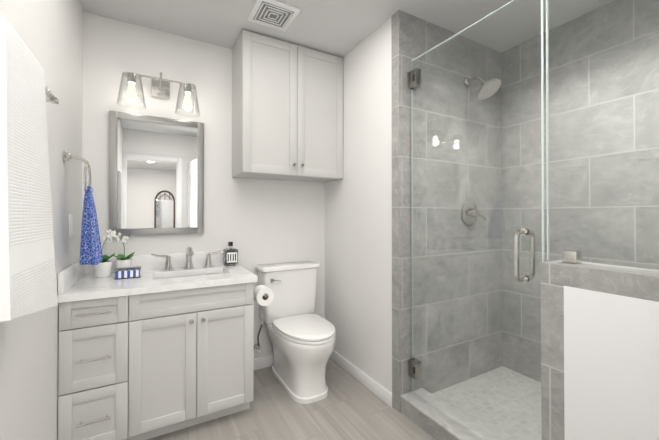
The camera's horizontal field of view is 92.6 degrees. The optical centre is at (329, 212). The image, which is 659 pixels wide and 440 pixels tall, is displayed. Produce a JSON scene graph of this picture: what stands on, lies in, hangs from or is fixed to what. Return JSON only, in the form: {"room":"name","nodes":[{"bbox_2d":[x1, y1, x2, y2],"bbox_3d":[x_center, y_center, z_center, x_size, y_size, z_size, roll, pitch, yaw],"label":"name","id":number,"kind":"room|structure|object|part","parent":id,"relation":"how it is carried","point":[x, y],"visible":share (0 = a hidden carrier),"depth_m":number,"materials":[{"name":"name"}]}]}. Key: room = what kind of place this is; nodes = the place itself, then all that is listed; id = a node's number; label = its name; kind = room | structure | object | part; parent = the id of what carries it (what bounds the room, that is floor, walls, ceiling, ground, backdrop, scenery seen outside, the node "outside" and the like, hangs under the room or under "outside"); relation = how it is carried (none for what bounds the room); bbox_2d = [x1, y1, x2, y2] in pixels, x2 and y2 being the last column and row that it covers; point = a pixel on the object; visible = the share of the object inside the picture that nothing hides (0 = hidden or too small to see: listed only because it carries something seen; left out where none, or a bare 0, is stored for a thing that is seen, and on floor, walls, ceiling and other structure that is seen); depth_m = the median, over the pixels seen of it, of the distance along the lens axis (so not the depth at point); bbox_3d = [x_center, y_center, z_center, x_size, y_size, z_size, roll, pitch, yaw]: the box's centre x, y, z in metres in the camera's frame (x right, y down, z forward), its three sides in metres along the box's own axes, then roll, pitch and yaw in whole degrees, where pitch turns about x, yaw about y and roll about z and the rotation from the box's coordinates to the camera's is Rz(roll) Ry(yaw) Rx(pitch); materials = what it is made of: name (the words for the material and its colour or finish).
{"room":"bathroom","nodes":[
{"label":"bathroom","id":0,"kind":"room"},
{"bbox_2d":[0,0,87,439],"bbox_3d":[-0.818,-0.020,0.590,0.105,2.460,3.230,0,0,-29],"label":"wall","id":1,"kind":"structure","parent":0,"point":[55,32],"depth_m":1.36,"materials":[{"name":"white paint"}]},
{"bbox_2d":[0,11,58,321],"bbox_3d":[-0.821,-0.070,0.818,0.122,0.712,0.658,0,0,-29],"label":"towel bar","id":2,"kind":"object","parent":1,"relation":"attached to","point":[28,283],"visible":1,"depth_m":0.75,"materials":[{"name":"white fabric"}]},
{"bbox_2d":[69,214,72,236],"bbox_3d":[-1.359,0.067,1.656,0.008,0.116,0.072,0,0,-29],"label":"switch plate","id":3,"kind":"object","parent":1,"relation":"attached to","point":[70,225],"visible":0.98,"depth_m":1.64,"materials":[{"name":"white plastic"}]},
{"bbox_2d":[62,151,102,264],"bbox_3d":[-1.226,-0.024,1.565,0.151,0.554,0.215,0,0,-29],"label":"towel ring","id":4,"kind":"object","parent":1,"relation":"attached to","point":[90,249],"visible":1,"depth_m":1.53,"materials":[{"name":"blue fabric"}]},
{"bbox_2d":[88,13,323,358],"bbox_3d":[-0.809,-0.007,2.391,1.680,2.460,0.100,0,0,-29],"label":"wall","id":5,"kind":"structure","parent":0,"point":[268,221],"depth_m":2.29,"materials":[{"name":"white paint"}]},
{"bbox_2d":[109,110,203,234],"bbox_3d":[-1.149,-0.249,2.127,0.559,0.789,0.028,0,0,-29],"label":"mirror","id":6,"kind":"object","parent":5,"relation":"attached to","point":[156,175],"visible":0.92,"depth_m":2.12,"materials":[{"name":"grey mirror"}]},
{"bbox_2d":[116,71,199,116],"bbox_3d":[-1.112,-0.801,2.074,0.485,0.246,0.164,0,0,-29],"label":"light","id":7,"kind":"object","parent":5,"relation":"attached to","point":[160,87],"depth_m":2.10,"materials":[{"name":"glass"}]},
{"bbox_3d":[-1.111,-0.765,2.072,0.385,0.102,0.060,0,0,-29],"label":"sconce bulb","id":8,"kind":"part","parent":7,"relation":"part of","materials":[{"name":"white glass"}]},
{"bbox_2d":[232,30,342,181],"bbox_3d":[-0.306,-0.746,2.422,0.795,0.958,0.346,0,0,-29],"label":"upper cabinet","id":9,"kind":"object","parent":5,"relation":"attached to","point":[287,110],"visible":0.96,"depth_m":2.27,"materials":[{"name":"grey paint"}]},
{"bbox_2d":[147,358,432,439],"bbox_3d":[1.364,1.229,-0.824,3.340,0.060,7.820,0,0,-29],"label":"floor","id":10,"kind":"structure","parent":0,"point":[349,407],"depth_m":1.85,"materials":[{"name":"wood"}]},
{"bbox_2d":[57,251,257,439],"bbox_3d":[-0.970,0.749,1.896,0.925,0.940,0.591,0,0,-29],"label":"bathroom vanity","id":11,"kind":"object","parent":10,"relation":"on","point":[154,350],"visible":0.98,"depth_m":1.65,"materials":[{"name":"grey paint"}]},
{"bbox_2d":[94,230,117,277],"bbox_3d":[-1.333,0.242,1.865,0.130,0.272,0.130,0,0,-29],"label":"orchid","id":12,"kind":"object","parent":11,"relation":"on","point":[102,269],"visible":0.94,"depth_m":1.84,"materials":[{"name":"white ceramic"}]},
{"bbox_2d":[105,229,134,267],"bbox_3d":[-1.300,0.240,1.961,0.154,0.277,0.140,0,0,-29],"label":"orchid","id":13,"kind":"object","parent":11,"relation":"on","point":[123,261],"visible":0.81,"depth_m":1.94,"materials":[{"name":"white plant"}]},
{"bbox_2d":[114,266,140,279],"bbox_3d":[-1.178,0.350,1.842,0.130,0.055,0.090,0,0,-29],"label":"soap box","id":14,"kind":"object","parent":11,"relation":"on","point":[127,272],"visible":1,"depth_m":1.81,"materials":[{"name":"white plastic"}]},
{"bbox_2d":[151,247,222,270],"bbox_3d":[-0.936,0.304,2.106,0.451,0.151,0.153,0,0,-29],"label":"faucet","id":15,"kind":"object","parent":11,"relation":"on","point":[188,262],"visible":1,"depth_m":2.12,"materials":[{"name":"silver metal"}]},
{"bbox_2d":[223,242,237,265],"bbox_3d":[-0.721,0.297,2.294,0.092,0.168,0.094,0,0,-29],"label":"bottle","id":16,"kind":"object","parent":11,"relation":"on","point":[230,255],"visible":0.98,"depth_m":2.26,"materials":[{"name":"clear glass"}]},
{"bbox_2d":[254,285,273,305],"bbox_3d":[-0.431,0.527,2.008,0.122,0.112,0.136,0,0,-29],"label":"toilet paper roll","id":17,"kind":"object","parent":11,"relation":"attached to","point":[263,295],"visible":0.88,"depth_m":1.97,"materials":[{"name":"white paper"}]},
{"bbox_2d":[254,261,335,403],"bbox_3d":[-0.212,0.813,2.258,0.481,0.818,0.704,0,0,-29],"label":"toilet","id":18,"kind":"object","parent":10,"relation":"on","point":[302,334],"visible":1,"depth_m":2.21,"materials":[{"name":"white ceramic"}]},
{"bbox_2d":[432,366,541,439],"bbox_3d":[1.461,1.192,1.308,0.860,0.045,2.060,0,0,-29],"label":"shower floor","id":19,"kind":"structure","parent":10,"relation":"on","point":[509,409],"depth_m":1.96,"materials":[{"name":"tile"}]},
{"bbox_2d":[79,0,613,57],"bbox_3d":[1.364,-1.291,-0.806,3.340,0.060,7.820,0,0,-29],"label":"ceiling","id":20,"kind":"structure","parent":0,"point":[340,28],"depth_m":2.00,"materials":[{"name":"white paint"}]},
{"bbox_2d":[247,0,300,31],"bbox_3d":[-0.351,-1.232,1.964,0.260,0.016,0.260,0,0,-29],"label":"ceiling vent","id":21,"kind":"object","parent":20,"relation":"in","point":[277,15],"visible":1,"depth_m":1.95,"materials":[{"name":"white plastic"}]},
{"bbox_2d":[324,18,658,439],"bbox_3d":[0.752,-0.014,1.526,0.182,2.460,3.140,0,0,-29],"label":"wall","id":22,"kind":"structure","parent":0,"point":[600,350],"depth_m":1.64,"materials":[{"name":"white paint"}]},
{"bbox_2d":[253,350,391,407],"bbox_3d":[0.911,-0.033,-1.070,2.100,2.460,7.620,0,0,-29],"label":"baseboard","id":23,"kind":"structure","parent":22,"relation":"attached to","point":[381,392],"depth_m":2.31,"materials":[{"name":"white paint"}]},
{"bbox_2d":[391,10,502,413],"bbox_3d":[0.862,-0.009,2.179,1.020,2.460,0.030,0,0,-29],"label":"shower wall tile","id":24,"kind":"structure","parent":22,"relation":"attached to","point":[413,37],"depth_m":2.11,"materials":[{"name":"grey tile"}]},
{"bbox_2d":[461,200,485,224],"bbox_3d":[1.009,0.001,2.200,0.177,0.176,0.074,0,0,-29],"label":"shower valve","id":25,"kind":"object","parent":24,"relation":"attached to","point":[469,218],"depth_m":2.20,"materials":[{"name":"silver metal"}]},
{"bbox_2d":[408,0,544,439],"bbox_3d":[0.698,0.073,1.631,0.144,2.044,0.760,0,0,-29],"label":"door glass","id":26,"kind":"object","parent":24,"relation":"attached to","point":[415,368],"visible":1,"depth_m":1.53,"materials":[{"name":"clear glass"}]},
{"bbox_2d":[463,77,500,99],"bbox_3d":[1.031,-0.859,2.126,0.160,0.184,0.236,0,0,-29],"label":"shower head","id":27,"kind":"object","parent":24,"relation":"attached to","point":[485,93],"depth_m":2.09},
{"bbox_2d":[546,0,658,272],"bbox_3d":[1.206,-0.383,0.732,0.044,1.146,1.281,0,0,-29],"label":"glass shower panel","id":28,"kind":"object","parent":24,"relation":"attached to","point":[571,257],"visible":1,"depth_m":1.16,"materials":[{"name":"clear glass"}]},
{"bbox_2d":[503,0,658,381],"bbox_3d":[1.840,-0.014,1.530,0.010,2.460,2.080,0,0,-29],"label":"shower wall tile","id":29,"kind":"structure","parent":22,"relation":"attached to","point":[643,225],"depth_m":1.98,"materials":[{"name":"grey tile"}]}
]}

